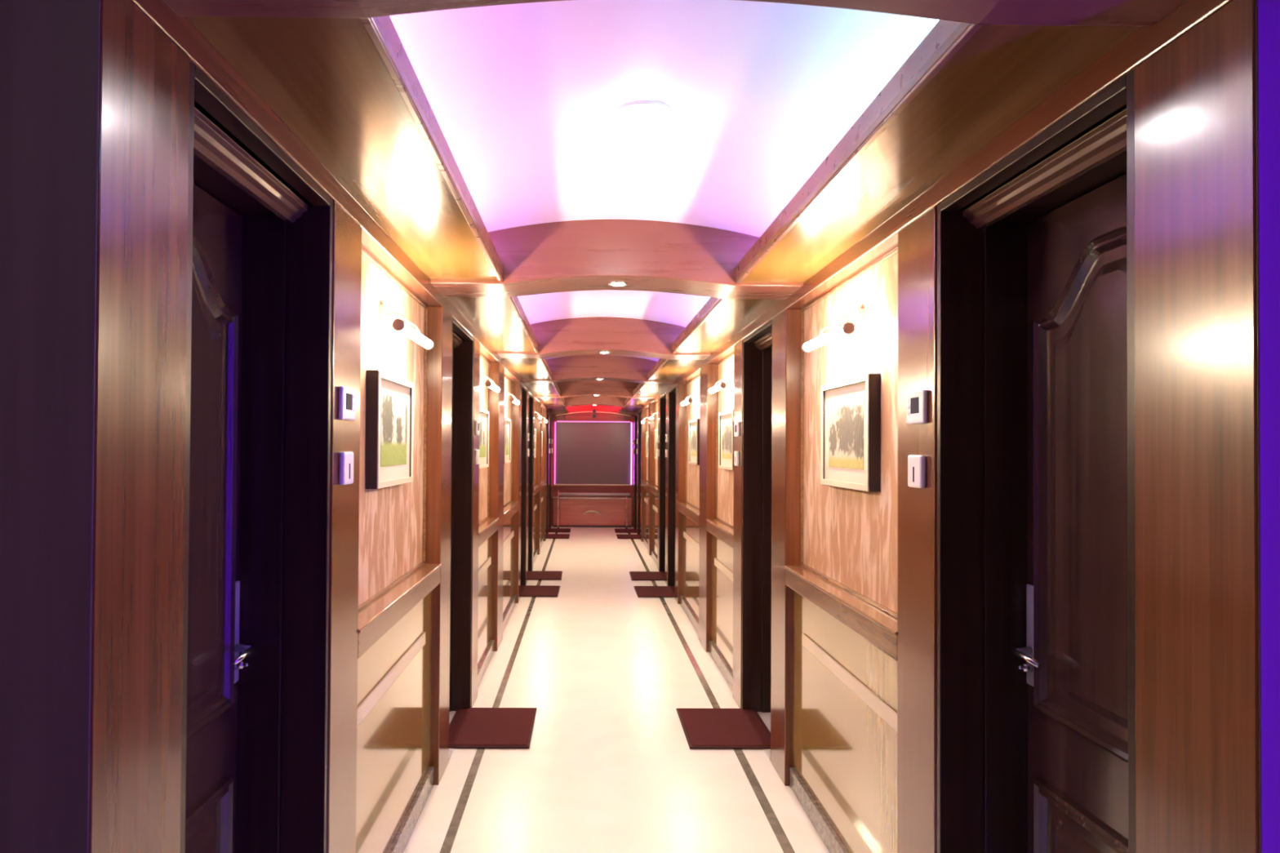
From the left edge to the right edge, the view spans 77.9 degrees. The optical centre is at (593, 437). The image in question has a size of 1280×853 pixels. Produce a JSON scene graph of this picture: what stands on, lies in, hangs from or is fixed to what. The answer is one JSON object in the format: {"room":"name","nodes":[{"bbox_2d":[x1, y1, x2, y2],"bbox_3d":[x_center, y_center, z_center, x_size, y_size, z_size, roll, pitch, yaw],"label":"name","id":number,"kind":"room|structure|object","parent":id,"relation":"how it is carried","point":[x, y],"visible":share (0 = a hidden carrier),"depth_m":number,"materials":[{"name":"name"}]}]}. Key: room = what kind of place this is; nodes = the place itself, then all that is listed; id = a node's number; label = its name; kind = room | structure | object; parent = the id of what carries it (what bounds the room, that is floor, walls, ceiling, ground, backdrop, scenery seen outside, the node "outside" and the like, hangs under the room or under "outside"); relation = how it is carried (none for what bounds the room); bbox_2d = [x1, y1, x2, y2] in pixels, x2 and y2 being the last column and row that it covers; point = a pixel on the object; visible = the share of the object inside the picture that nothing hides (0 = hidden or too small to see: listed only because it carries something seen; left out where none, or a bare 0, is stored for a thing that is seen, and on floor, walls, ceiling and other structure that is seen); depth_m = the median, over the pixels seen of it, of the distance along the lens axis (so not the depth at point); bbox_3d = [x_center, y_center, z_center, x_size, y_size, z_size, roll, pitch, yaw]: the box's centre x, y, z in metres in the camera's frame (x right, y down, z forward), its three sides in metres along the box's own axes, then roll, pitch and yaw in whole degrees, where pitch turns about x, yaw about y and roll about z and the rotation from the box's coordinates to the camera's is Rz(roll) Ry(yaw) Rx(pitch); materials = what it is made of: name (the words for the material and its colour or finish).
{"room":"hotel corridor","nodes":[
{"label":"hotel corridor","id":0,"kind":"room"},
{"bbox_2d":[0,0,100,852],"bbox_3d":[-1.129,0.176,1.015,0.964,2.620,0.004,0,-1,-1],"label":"wall","id":1,"kind":"structure","parent":0,"point":[50,49],"depth_m":1.02,"materials":[{"name":"laminate"}]},
{"bbox_2d":[88,0,552,852],"bbox_3d":[-0.857,0.424,7.928,0.306,2.300,13.820,0,-1,-1],"label":"wall","id":2,"kind":"structure","parent":0,"point":[389,575],"depth_m":1.98,"materials":[{"name":"brown laminate"}]},
{"bbox_2d":[180,60,333,852],"bbox_3d":[-0.779,0.446,1.612,0.251,2.100,0.725,0,-1,-1],"label":"door","id":3,"kind":"structure","parent":2,"relation":"in","point":[255,730],"depth_m":1.94,"materials":[{"name":"brown wood"}]},
{"bbox_2d":[185,15,502,282],"bbox_3d":[-0.505,-0.682,2.214,0.294,0.076,1.980,0,-1,-1],"label":"soffit","id":4,"kind":"structure","parent":2,"relation":"attached to","point":[349,90],"depth_m":1.65,"materials":[{"name":"brown laminate"}]},
{"bbox_2d":[338,451,353,484],"bbox_3d":[-0.646,0.079,2.070,0.017,0.086,0.084,0,-1,-1],"label":"switch","id":5,"kind":"object","parent":2,"relation":"attached to","point":[346,458],"visible":1,"depth_m":2.04,"materials":[{"name":"white plastic"}]},
{"bbox_2d":[338,386,355,420],"bbox_3d":[-0.646,-0.090,2.078,0.015,0.086,0.112,0,-1,-1],"label":"thermostat","id":6,"kind":"object","parent":2,"relation":"attached to","point":[346,395],"visible":1,"depth_m":2.05,"materials":[{"name":"white plastic"}]},
{"bbox_2d":[364,369,413,488],"bbox_3d":[-0.717,-0.024,2.812,0.042,0.385,0.520,0,-1,-1],"label":"framed picture","id":7,"kind":"object","parent":2,"relation":"attached to","point":[389,398],"visible":1,"depth_m":2.72,"materials":[{"name":"black"}]},
{"bbox_2d":[380,393,407,466],"bbox_3d":[-0.707,-0.024,2.812,0.002,0.244,0.376,0,-1,-1],"label":"print","id":8,"kind":"object","parent":7,"relation":"attached to","point":[393,406],"depth_m":2.80},
{"bbox_2d":[379,304,433,349],"bbox_3d":[-0.676,-0.401,2.822,0.118,0.110,0.500,0,-1,-1],"label":"picture light","id":9,"kind":"object","parent":2,"relation":"attached to","point":[397,324],"visible":1,"depth_m":2.73,"materials":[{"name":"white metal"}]},
{"bbox_2d":[448,316,473,759],"bbox_3d":[-0.801,0.476,4.090,0.251,2.100,0.725,0,-1,-1],"label":"door","id":10,"kind":"structure","parent":2,"relation":"in","point":[461,506],"depth_m":4.43,"materials":[{"name":"brown wood"}]},
{"bbox_2d":[475,449,479,464],"bbox_3d":[-0.669,0.110,4.563,0.017,0.086,0.084,0,-1,-1],"label":"switch","id":11,"kind":"object","parent":2,"relation":"attached to","point":[477,451],"visible":1,"depth_m":4.52,"materials":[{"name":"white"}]},
{"bbox_2d":[475,420,479,435],"bbox_3d":[-0.669,-0.059,4.570,0.015,0.086,0.112,0,-1,-1],"label":"thermostat","id":12,"kind":"object","parent":2,"relation":"attached to","point":[477,422],"visible":1,"depth_m":4.52,"materials":[{"name":"white plastic"}]},
{"bbox_2d":[479,408,488,468],"bbox_3d":[-0.739,0.005,5.189,0.042,0.385,0.520,0,-1,-1],"label":"framed picture","id":13,"kind":"object","parent":2,"relation":"attached to","point":[483,414],"visible":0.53,"depth_m":5.26,"materials":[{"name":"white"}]},
{"bbox_2d":[479,419,486,457],"bbox_3d":[-0.729,0.005,5.189,0.002,0.244,0.376,0,-1,-1],"label":"print","id":14,"kind":"object","parent":13,"relation":"attached to","point":[482,437],"depth_m":5.21},
{"bbox_2d":[480,372,500,392],"bbox_3d":[-0.698,-0.371,5.199,0.118,0.110,0.500,0,-1,-1],"label":"picture light","id":15,"kind":"object","parent":2,"relation":"attached to","point":[488,384],"visible":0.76,"depth_m":5.13,"materials":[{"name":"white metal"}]},
{"bbox_2d":[446,296,538,353],"bbox_3d":[-0.526,-0.653,4.549,0.294,0.076,2.110,0,-1,-1],"label":"soffit","id":16,"kind":"structure","parent":2,"relation":"attached to","point":[503,322],"depth_m":4.28,"materials":[{"name":"brown laminate"}]},
{"bbox_2d":[503,417,511,463],"bbox_3d":[-0.753,0.025,6.784,0.042,0.385,0.520,0,-1,-1],"label":"framed picture","id":17,"kind":"object","parent":2,"relation":"attached to","point":[507,451],"visible":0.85,"depth_m":6.83,"materials":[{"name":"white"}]},
{"bbox_2d":[505,426,509,455],"bbox_3d":[-0.743,0.025,6.784,0.002,0.244,0.376,0,-1,-1],"label":"print","id":18,"kind":"object","parent":17,"relation":"attached to","point":[507,428],"depth_m":6.82},
{"bbox_2d":[504,390,519,404],"bbox_3d":[-0.713,-0.351,6.794,0.118,0.110,0.500,0,-1,-1],"label":"picture light","id":19,"kind":"object","parent":2,"relation":"attached to","point":[513,398],"visible":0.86,"depth_m":6.71,"materials":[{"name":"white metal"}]},
{"bbox_2d":[520,385,527,597],"bbox_3d":[-0.838,0.526,8.119,0.251,2.100,0.725,0,-1,-1],"label":"door","id":20,"kind":"structure","parent":2,"relation":"in","point":[524,392],"depth_m":8.46,"materials":[{"name":"brown wood"}]},
{"bbox_2d":[503,358,551,380],"bbox_3d":[-0.547,-0.624,6.879,0.294,0.076,1.950,0,-1,-1],"label":"soffit","id":21,"kind":"structure","parent":2,"relation":"attached to","point":[526,368],"depth_m":6.76,"materials":[{"name":"brown laminate"}]},
{"bbox_2d":[528,391,533,570],"bbox_3d":[-0.847,0.539,9.099,0.251,2.100,0.725,0,-1,-1],"label":"door","id":22,"kind":"structure","parent":2,"relation":"in","point":[531,396],"depth_m":9.44,"materials":[{"name":"brown wood"}]},
{"bbox_2d":[533,428,536,457],"bbox_3d":[-0.785,0.069,10.268,0.042,0.385,0.520,0,-1,-1],"label":"framed picture","id":23,"kind":"object","parent":2,"relation":"attached to","point":[535,428],"visible":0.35,"depth_m":10.52,"materials":[{"name":"black"}]},
{"bbox_2d":[534,411,542,419],"bbox_3d":[-0.744,-0.308,10.278,0.118,0.110,0.500,0,-1,-1],"label":"picture light","id":24,"kind":"object","parent":2,"relation":"attached to","point":[538,415],"visible":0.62,"depth_m":10.19,"materials":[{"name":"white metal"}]},
{"bbox_2d":[541,431,542,456],"bbox_3d":[-0.799,0.088,11.808,0.042,0.385,0.520,0,-1,-1],"label":"framed picture","id":25,"kind":"object","parent":2,"relation":"attached to","point":[541,431],"visible":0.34,"depth_m":12.05,"materials":[{"name":"black"}]},
{"bbox_2d":[526,382,559,396],"bbox_3d":[-0.568,-0.595,9.223,0.294,0.076,2.200,0,-1,-1],"label":"soffit","id":26,"kind":"structure","parent":2,"relation":"attached to","point":[540,388],"depth_m":9.11,"materials":[{"name":"brown laminate"}]},
{"bbox_2d":[546,409,548,533],"bbox_3d":[-0.883,0.588,13.089,0.251,2.100,0.725,0,-1,-1],"label":"door","id":27,"kind":"structure","parent":2,"relation":"in","point":[547,477],"depth_m":13.43,"materials":[{"name":"brown wood"}]},
{"bbox_2d":[548,412,551,533],"bbox_3d":[-0.892,0.600,14.039,0.251,2.100,0.725,0,-1,-1],"label":"door","id":28,"kind":"structure","parent":2,"relation":"in","point":[549,412],"depth_m":14.38,"materials":[{"name":"brown wood"}]},
{"bbox_2d":[540,397,564,405],"bbox_3d":[-0.590,-0.565,11.633,0.294,0.076,2.100,0,-1,-1],"label":"soffit","id":29,"kind":"structure","parent":2,"relation":"attached to","point":[548,402],"depth_m":11.70,"materials":[{"name":"brown laminate"}]},
{"bbox_2d":[549,407,568,412],"bbox_3d":[-0.611,-0.537,13.888,0.294,0.076,1.930,0,-1,-1],"label":"soffit","id":30,"kind":"structure","parent":2,"relation":"attached to","point":[553,409],"depth_m":13.94,"materials":[{"name":"brown laminate"}]},
{"bbox_2d":[551,411,633,526],"bbox_3d":[-0.015,0.441,14.896,2.116,2.450,0.100,0,-1,-1],"label":"wall","id":31,"kind":"structure","parent":0,"point":[588,415],"depth_m":14.85,"materials":[{"name":"red wood"}]},
{"bbox_2d":[551,420,633,487],"bbox_3d":[-0.017,0.300,14.810,1.520,1.250,0.074,0,-1,-1],"label":"window","id":32,"kind":"structure","parent":31,"relation":"in","point":[588,454],"depth_m":14.82,"materials":[{"name":"grey glass"}]},
{"bbox_2d":[554,422,555,484],"bbox_3d":[-0.717,0.280,14.777,0.015,1.160,0.016,0,-1,-1],"label":"tube","id":33,"kind":"object","parent":32,"relation":"attached to","point":[555,422],"visible":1,"depth_m":14.77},
{"bbox_2d":[556,421,630,422],"bbox_3d":[0.002,-0.305,14.791,1.370,0.017,0.018,0,-1,-1],"label":"tube","id":34,"kind":"object","parent":32,"relation":"attached to","point":[557,421],"visible":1,"depth_m":14.78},
{"bbox_2d":[631,422,631,484],"bbox_3d":[0.713,0.289,14.790,0.021,1.160,0.022,0,-1,-1],"label":"tube","id":35,"kind":"object","parent":32,"relation":"attached to","point":[631,422],"visible":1,"depth_m":14.78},
{"bbox_2d":[553,411,633,417],"bbox_3d":[0.003,-0.443,14.771,1.483,0.110,0.174,0,-1,-1],"label":"rail","id":36,"kind":"object","parent":31,"relation":"attached to","point":[578,411],"visible":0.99,"depth_m":14.69,"materials":[{"name":"gold metal"}]},
{"bbox_2d":[567,404,619,412],"bbox_3d":[0.010,-0.572,14.848,1.401,0.155,0.019,0,-1,-1],"label":"arched panel","id":37,"kind":"object","parent":31,"relation":"attached to","point":[588,407],"visible":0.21,"depth_m":14.84,"materials":[{"name":"red paint"}]},
{"bbox_2d":[592,408,595,417],"bbox_3d":[0.018,-0.461,14.705,0.068,0.170,0.304,0,-1,-1],"label":"security camera","id":38,"kind":"object","parent":31,"relation":"attached to","point":[594,411],"visible":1,"depth_m":14.59,"materials":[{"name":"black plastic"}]},
{"bbox_2d":[403,526,829,852],"bbox_3d":[-0.169,1.591,6.604,3.200,0.061,16.450,0,-1,-1],"label":"floor","id":39,"kind":"structure","parent":0,"point":[609,765],"depth_m":3.84,"materials":[{"name":"beige tile"}]},
{"bbox_2d":[448,707,537,748],"bbox_3d":[-0.538,1.518,4.162,0.444,0.013,0.580,0,-1,-1],"label":"doormat","id":40,"kind":"object","parent":39,"relation":"on","point":[472,727],"visible":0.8,"depth_m":4.12,"materials":[{"name":"red fabric"}]},
{"bbox_2d":[520,585,559,596],"bbox_3d":[-0.574,1.567,8.096,0.444,0.013,0.580,0,-1,0],"label":"doormat","id":41,"kind":"object","parent":39,"relation":"on","point":[526,590],"visible":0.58,"depth_m":8.07,"materials":[{"name":"brown fabric"}]},
{"bbox_2d":[528,570,562,580],"bbox_3d":[-0.583,1.579,9.086,0.444,0.013,0.580,0,-1,-1],"label":"doormat","id":42,"kind":"object","parent":39,"relation":"on","point":[532,575],"visible":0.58,"depth_m":9.01,"materials":[{"name":"brown fabric"}]},
{"bbox_2d":[546,533,569,538],"bbox_3d":[-0.619,1.629,13.096,0.444,0.013,0.580,0,-1,0],"label":"doormat","id":43,"kind":"object","parent":39,"relation":"on","point":[548,535],"visible":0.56,"depth_m":13.08,"materials":[{"name":"red fabric"}]},
{"bbox_2d":[557,490,559,528],"bbox_3d":[-0.648,1.314,14.589,0.021,0.690,0.022,0,-1,-1],"label":"post","id":44,"kind":"object","parent":39,"relation":"on","point":[557,491],"visible":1,"depth_m":14.58,"materials":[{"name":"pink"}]},
{"bbox_2d":[559,493,630,495],"bbox_3d":[0.009,1.044,14.696,1.331,0.051,0.186,0,-1,-1],"label":"handrail","id":45,"kind":"object","parent":44,"relation":"attached to","point":[560,494],"visible":0.99,"depth_m":14.61,"materials":[{"name":"grey"}]},
{"bbox_2d":[548,528,570,532],"bbox_3d":[-0.628,1.641,14.025,0.444,0.013,0.580,0,-1,-1],"label":"doormat","id":46,"kind":"object","parent":39,"relation":"on","point":[550,530],"visible":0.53,"depth_m":14.00,"materials":[{"name":"red fabric"}]},
{"bbox_2d":[552,496,631,527],"bbox_3d":[-0.019,1.384,14.736,1.476,0.560,0.194,0,-1,-1],"label":"wall panel","id":47,"kind":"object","parent":39,"relation":"on","point":[574,512],"depth_m":14.69,"materials":[{"name":"brown wood"}]},
{"bbox_2d":[552,496,631,499],"bbox_3d":[-0.018,1.119,14.757,1.476,0.030,0.160,0,-1,-1],"label":"countertop","id":48,"kind":"structure","parent":47,"relation":"on","point":[554,497],"depth_m":14.68,"materials":[{"name":"brown wood"}]},
{"bbox_2d":[614,528,636,533],"bbox_3d":[0.604,1.648,14.037,0.444,0.013,0.580,0,-1,0],"label":"doormat","id":49,"kind":"object","parent":39,"relation":"on","point":[616,531],"visible":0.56,"depth_m":13.93,"materials":[{"name":"red fabric"}]},
{"bbox_2d":[626,495,626,528],"bbox_3d":[0.615,1.366,14.600,0.021,0.600,0.022,0,-1,-1],"label":"post","id":50,"kind":"object","parent":39,"relation":"on","point":[626,495],"visible":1,"depth_m":14.59,"materials":[{"name":"brown wood"}]},
{"bbox_2d":[616,534,639,538],"bbox_3d":[0.612,1.637,13.107,0.444,0.013,0.580,0,-1,-1],"label":"doormat","id":51,"kind":"object","parent":39,"relation":"on","point":[619,536],"visible":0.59,"depth_m":13.04,"materials":[{"name":"red fabric"}]},
{"bbox_2d":[629,571,665,580],"bbox_3d":[0.648,1.587,9.097,0.444,0.013,0.580,0,-1,0],"label":"doormat","id":52,"kind":"object","parent":39,"relation":"on","point":[635,575],"visible":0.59,"depth_m":9.05,"materials":[{"name":"red fabric"}]},
{"bbox_2d":[633,586,675,597],"bbox_3d":[0.657,1.574,8.107,0.444,0.013,0.580,0,-1,-1],"label":"doormat","id":53,"kind":"object","parent":39,"relation":"on","point":[641,591],"visible":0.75,"depth_m":8.07,"materials":[{"name":"red fabric"}]},
{"bbox_2d":[676,708,770,749],"bbox_3d":[0.693,1.526,4.173,0.444,0.013,0.580,0,-1,-1],"label":"doormat","id":54,"kind":"object","parent":39,"relation":"on","point":[703,728],"visible":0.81,"depth_m":4.13,"materials":[{"name":"brown fabric"}]},
{"bbox_2d":[389,0,938,361],"bbox_3d":[0.055,-0.793,7.951,1.556,0.174,13.820,0,-1,-1],"label":"ceiling","id":55,"kind":"structure","parent":0,"point":[524,98],"depth_m":2.07,"materials":[{"name":"purple"}]},
{"bbox_2d":[546,395,641,407],"bbox_3d":[0.011,-0.638,12.810,1.516,0.271,0.240,0,-1,-1],"label":"beam","id":56,"kind":"structure","parent":55,"relation":"attached to","point":[619,402],"depth_m":12.69,"materials":[{"name":"laminate"}]},
{"bbox_2d":[537,379,653,398],"bbox_3d":[0.032,-0.668,10.460,1.516,0.271,0.260,0,-1,-1],"label":"beam","id":57,"kind":"structure","parent":55,"relation":"attached to","point":[593,387],"depth_m":10.33,"materials":[{"name":"laminate"}]},
{"bbox_2d":[522,354,675,383],"bbox_3d":[0.054,-0.698,7.995,1.516,0.271,0.270,0,-1,-1],"label":"beam","id":58,"kind":"structure","parent":55,"relation":"attached to","point":[589,366],"depth_m":7.86,"materials":[{"name":"laminate"}]},
{"bbox_2d":[497,316,710,359],"bbox_3d":[0.075,-0.726,5.760,1.516,0.271,0.300,0,-1,-1],"label":"beam","id":59,"kind":"structure","parent":55,"relation":"attached to","point":[593,335],"depth_m":5.61,"materials":[{"name":"laminate"}]},
{"bbox_2d":[599,351,610,353],"bbox_3d":[0.082,-0.623,5.759,0.084,0.010,0.084,0,-1,-1],"label":"recessed light","id":60,"kind":"object","parent":59,"relation":"attached to","point":[602,352],"visible":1,"depth_m":5.74,"materials":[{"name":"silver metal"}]},
{"bbox_2d":[430,219,803,299],"bbox_3d":[0.096,-0.756,3.356,1.516,0.271,0.290,0,-1,-1],"label":"beam","id":61,"kind":"structure","parent":55,"relation":"attached to","point":[584,255],"depth_m":3.21,"materials":[{"name":"laminate"}]},
{"bbox_2d":[608,281,627,286],"bbox_3d":[0.104,-0.653,3.354,0.084,0.010,0.084,0,-1,-1],"label":"recessed light","id":62,"kind":"object","parent":61,"relation":"attached to","point":[611,283],"visible":1,"depth_m":3.34,"materials":[{"name":"silver metal"}]},
{"bbox_2d":[614,99,671,133],"bbox_3d":[0.136,-0.876,2.182,0.156,0.050,0.156,0,-1,-1],"label":"ceiling lamp","id":63,"kind":"object","parent":55,"relation":"attached to","point":[636,116],"visible":1,"depth_m":2.14,"materials":[{"name":"white plastic"}]},
{"bbox_2d":[163,0,1186,26],"bbox_3d":[0.117,-0.784,1.136,1.516,0.271,0.190,0,-1,-1],"label":"beam","id":64,"kind":"structure","parent":55,"relation":"attached to","point":[1005,12],"depth_m":1.20,"materials":[{"name":"laminate"}]},
{"bbox_2d":[632,0,1259,852],"bbox_3d":[0.953,0.435,7.944,0.306,2.300,13.820,0,-1,-1],"label":"wall","id":65,"kind":"structure","parent":0,"point":[853,737],"depth_m":1.99,"materials":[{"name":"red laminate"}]},
{"bbox_2d":[618,407,639,412],"bbox_3d":[0.620,-0.530,13.899,0.276,0.076,1.930,0,-1,-1],"label":"soffit","id":66,"kind":"structure","parent":65,"relation":"attached to","point":[620,409],"depth_m":13.96,"materials":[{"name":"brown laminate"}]},
{"bbox_2d":[634,412,637,528],"bbox_3d":[0.875,0.611,14.055,0.251,2.100,0.725,0,-1,-1],"label":"door","id":67,"kind":"structure","parent":65,"relation":"in","point":[636,414],"depth_m":14.39,"materials":[{"name":"brown wood"}]},
{"bbox_2d":[623,398,650,406],"bbox_3d":[0.641,-0.558,11.644,0.276,0.076,2.100,0,-1,-1],"label":"soffit","id":68,"kind":"structure","parent":65,"relation":"attached to","point":[628,402],"depth_m":11.58,"materials":[{"name":"brown laminate"}]},
{"bbox_2d":[637,410,640,534],"bbox_3d":[0.884,0.599,13.105,0.251,2.100,0.725,0,-1,-1],"label":"door","id":69,"kind":"structure","parent":65,"relation":"in","point":[639,411],"depth_m":13.44,"materials":[{"name":"brown wood"}]},
{"bbox_2d":[645,431,648,457],"bbox_3d":[0.829,0.098,11.823,0.042,0.385,0.520,0,-1,-1],"label":"framed picture","id":70,"kind":"object","parent":65,"relation":"attached to","point":[646,433],"visible":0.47,"depth_m":12.06,"materials":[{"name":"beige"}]},
{"bbox_2d":[632,382,670,396],"bbox_3d":[0.662,-0.588,9.234,0.276,0.076,2.200,0,-1,-1],"label":"soffit","id":71,"kind":"structure","parent":65,"relation":"attached to","point":[642,389],"depth_m":9.15,"materials":[{"name":"brown laminate"}]},
{"bbox_2d":[648,412,657,419],"bbox_3d":[0.807,-0.298,10.292,0.118,0.110,0.500,0,-1,-1],"label":"picture light","id":72,"kind":"object","parent":65,"relation":"attached to","point":[653,416],"visible":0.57,"depth_m":10.20,"materials":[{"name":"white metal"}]},
{"bbox_2d":[654,429,657,458],"bbox_3d":[0.843,0.079,10.283,0.042,0.385,0.520,0,-1,-1],"label":"framed picture","id":73,"kind":"object","parent":65,"relation":"attached to","point":[655,430],"visible":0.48,"depth_m":10.50,"materials":[{"name":"black"}]},
{"bbox_2d":[656,434,657,453],"bbox_3d":[0.833,0.079,10.283,0.002,0.244,0.376,0,-1,-1],"label":"print","id":74,"kind":"object","parent":73,"relation":"attached to","point":[656,434],"depth_m":10.37},
{"bbox_2d":[659,392,666,582],"bbox_3d":[0.920,0.549,9.115,0.251,2.100,0.725,0,-1,-1],"label":"door","id":75,"kind":"structure","parent":65,"relation":"in","point":[663,398],"depth_m":9.46,"materials":[{"name":"brown wood"}]},
{"bbox_2d":[667,386,675,598],"bbox_3d":[0.929,0.537,8.135,0.251,2.100,0.725,0,-1,-1],"label":"door","id":76,"kind":"structure","parent":65,"relation":"in","point":[672,393],"depth_m":8.47,"materials":[{"name":"brown wood"}]},
{"bbox_2d":[647,358,701,381],"bbox_3d":[0.684,-0.617,6.890,0.276,0.076,1.950,0,-1,-1],"label":"soffit","id":77,"kind":"structure","parent":65,"relation":"attached to","point":[664,369],"depth_m":6.82,"materials":[{"name":"brown laminate"}]},
{"bbox_2d":[680,391,699,406],"bbox_3d":[0.838,-0.342,6.808,0.118,0.110,0.500,0,-1,-1],"label":"picture light","id":78,"kind":"object","parent":65,"relation":"attached to","point":[696,396],"visible":1,"depth_m":6.72,"materials":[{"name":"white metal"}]},
{"bbox_2d":[688,418,699,465],"bbox_3d":[0.875,0.035,6.798,0.042,0.385,0.520,0,-1,-1],"label":"framed picture","id":79,"kind":"object","parent":65,"relation":"attached to","point":[694,424],"visible":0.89,"depth_m":6.76,"materials":[{"name":"black"}]},
{"bbox_2d":[690,427,696,456],"bbox_3d":[0.865,0.035,6.798,0.002,0.244,0.376,0,-1,-1],"label":"print","id":80,"kind":"object","parent":79,"relation":"attached to","point":[693,430],"depth_m":6.82},
{"bbox_2d":[707,373,733,394],"bbox_3d":[0.853,-0.362,5.213,0.118,0.110,0.500,0,-1,-1],"label":"picture light","id":81,"kind":"object","parent":65,"relation":"attached to","point":[730,380],"visible":0.98,"depth_m":5.12,"materials":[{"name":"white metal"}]},
{"bbox_2d":[718,408,733,471],"bbox_3d":[0.889,0.015,5.204,0.042,0.385,0.520,0,-1,-1],"label":"framed picture","id":82,"kind":"object","parent":65,"relation":"attached to","point":[726,419],"visible":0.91,"depth_m":5.22,"materials":[{"name":"black"}]},
{"bbox_2d":[721,421,732,458],"bbox_3d":[0.879,0.015,5.203,0.002,0.244,0.376,0,-1,-1],"label":"print","id":83,"kind":"object","parent":82,"relation":"attached to","point":[726,426],"depth_m":5.20},
{"bbox_2d":[671,297,781,354],"bbox_3d":[0.705,-0.646,4.560,0.276,0.076,2.110,0,-1,-1],"label":"soffit","id":84,"kind":"structure","parent":65,"relation":"attached to","point":[718,320],"depth_m":4.27,"materials":[{"name":"brown laminate"}]},
{"bbox_2d":[733,422,739,436],"bbox_3d":[0.831,-0.050,4.584,0.015,0.086,0.112,0,-1,-1],"label":"thermostat","id":85,"kind":"object","parent":65,"relation":"attached to","point":[736,424],"visible":1,"depth_m":4.55,"materials":[{"name":"white plastic"}]},
{"bbox_2d":[733,451,739,466],"bbox_3d":[0.829,0.119,4.577,0.017,0.086,0.084,0,-1,-1],"label":"switch","id":86,"kind":"object","parent":65,"relation":"attached to","point":[736,454],"visible":1,"depth_m":4.54,"materials":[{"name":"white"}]},
{"bbox_2d":[741,319,772,760],"bbox_3d":[0.966,0.487,4.106,0.251,2.100,0.725,0,-1,-1],"label":"door","id":87,"kind":"structure","parent":65,"relation":"in","point":[757,452],"depth_m":4.44,"materials":[{"name":"brown wood"}]},
{"bbox_2d":[801,308,864,352],"bbox_3d":[0.874,-0.391,2.836,0.118,0.110,0.500,0,-1,-1],"label":"picture light","id":88,"kind":"object","parent":65,"relation":"attached to","point":[846,327],"visible":1,"depth_m":2.75,"materials":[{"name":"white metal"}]},
{"bbox_2d":[820,373,880,492],"bbox_3d":[0.910,-0.014,2.827,0.042,0.385,0.520,0,-1,-1],"label":"framed picture","id":89,"kind":"object","parent":65,"relation":"attached to","point":[851,408],"visible":1,"depth_m":2.75,"materials":[{"name":"black"}]},
{"bbox_2d":[828,396,863,469],"bbox_3d":[0.901,-0.014,2.827,0.002,0.244,0.376,0,-1,-1],"label":"print","id":90,"kind":"object","parent":89,"relation":"attached to","point":[846,414],"depth_m":2.81},
{"bbox_2d":[906,390,927,424],"bbox_3d":[0.854,-0.081,2.091,0.015,0.086,0.112,0,-1,-1],"label":"thermostat","id":91,"kind":"object","parent":65,"relation":"attached to","point":[917,401],"visible":1,"depth_m":2.07,"materials":[{"name":"white plastic"}]},
{"bbox_2d":[907,454,925,488],"bbox_3d":[0.852,0.088,2.084,0.017,0.086,0.084,0,-1,-1],"label":"switch","id":92,"kind":"object","parent":65,"relation":"attached to","point":[916,464],"visible":1,"depth_m":2.06,"materials":[{"name":"white plastic"}]},
{"bbox_2d":[735,19,1141,284],"bbox_3d":[0.726,-0.675,2.225,0.276,0.076,1.980,0,-1,-1],"label":"soffit","id":93,"kind":"structure","parent":65,"relation":"attached to","point":[963,85],"depth_m":1.66,"materials":[{"name":"brown laminate"}]},
{"bbox_2d":[936,69,1135,852],"bbox_3d":[0.988,0.456,1.628,0.251,2.100,0.725,0,-1,-1],"label":"door","id":94,"kind":"structure","parent":65,"relation":"in","point":[1036,536],"depth_m":1.87,"materials":[{"name":"brown wood"}]},
{"bbox_2d":[1255,0,1279,852],"bbox_3d":[1.155,0.190,1.036,0.570,2.620,0.004,0,-1,-1],"label":"wall","id":95,"kind":"structure","parent":0,"point":[1267,11],"depth_m":1.03,"materials":[{"name":"paint"}]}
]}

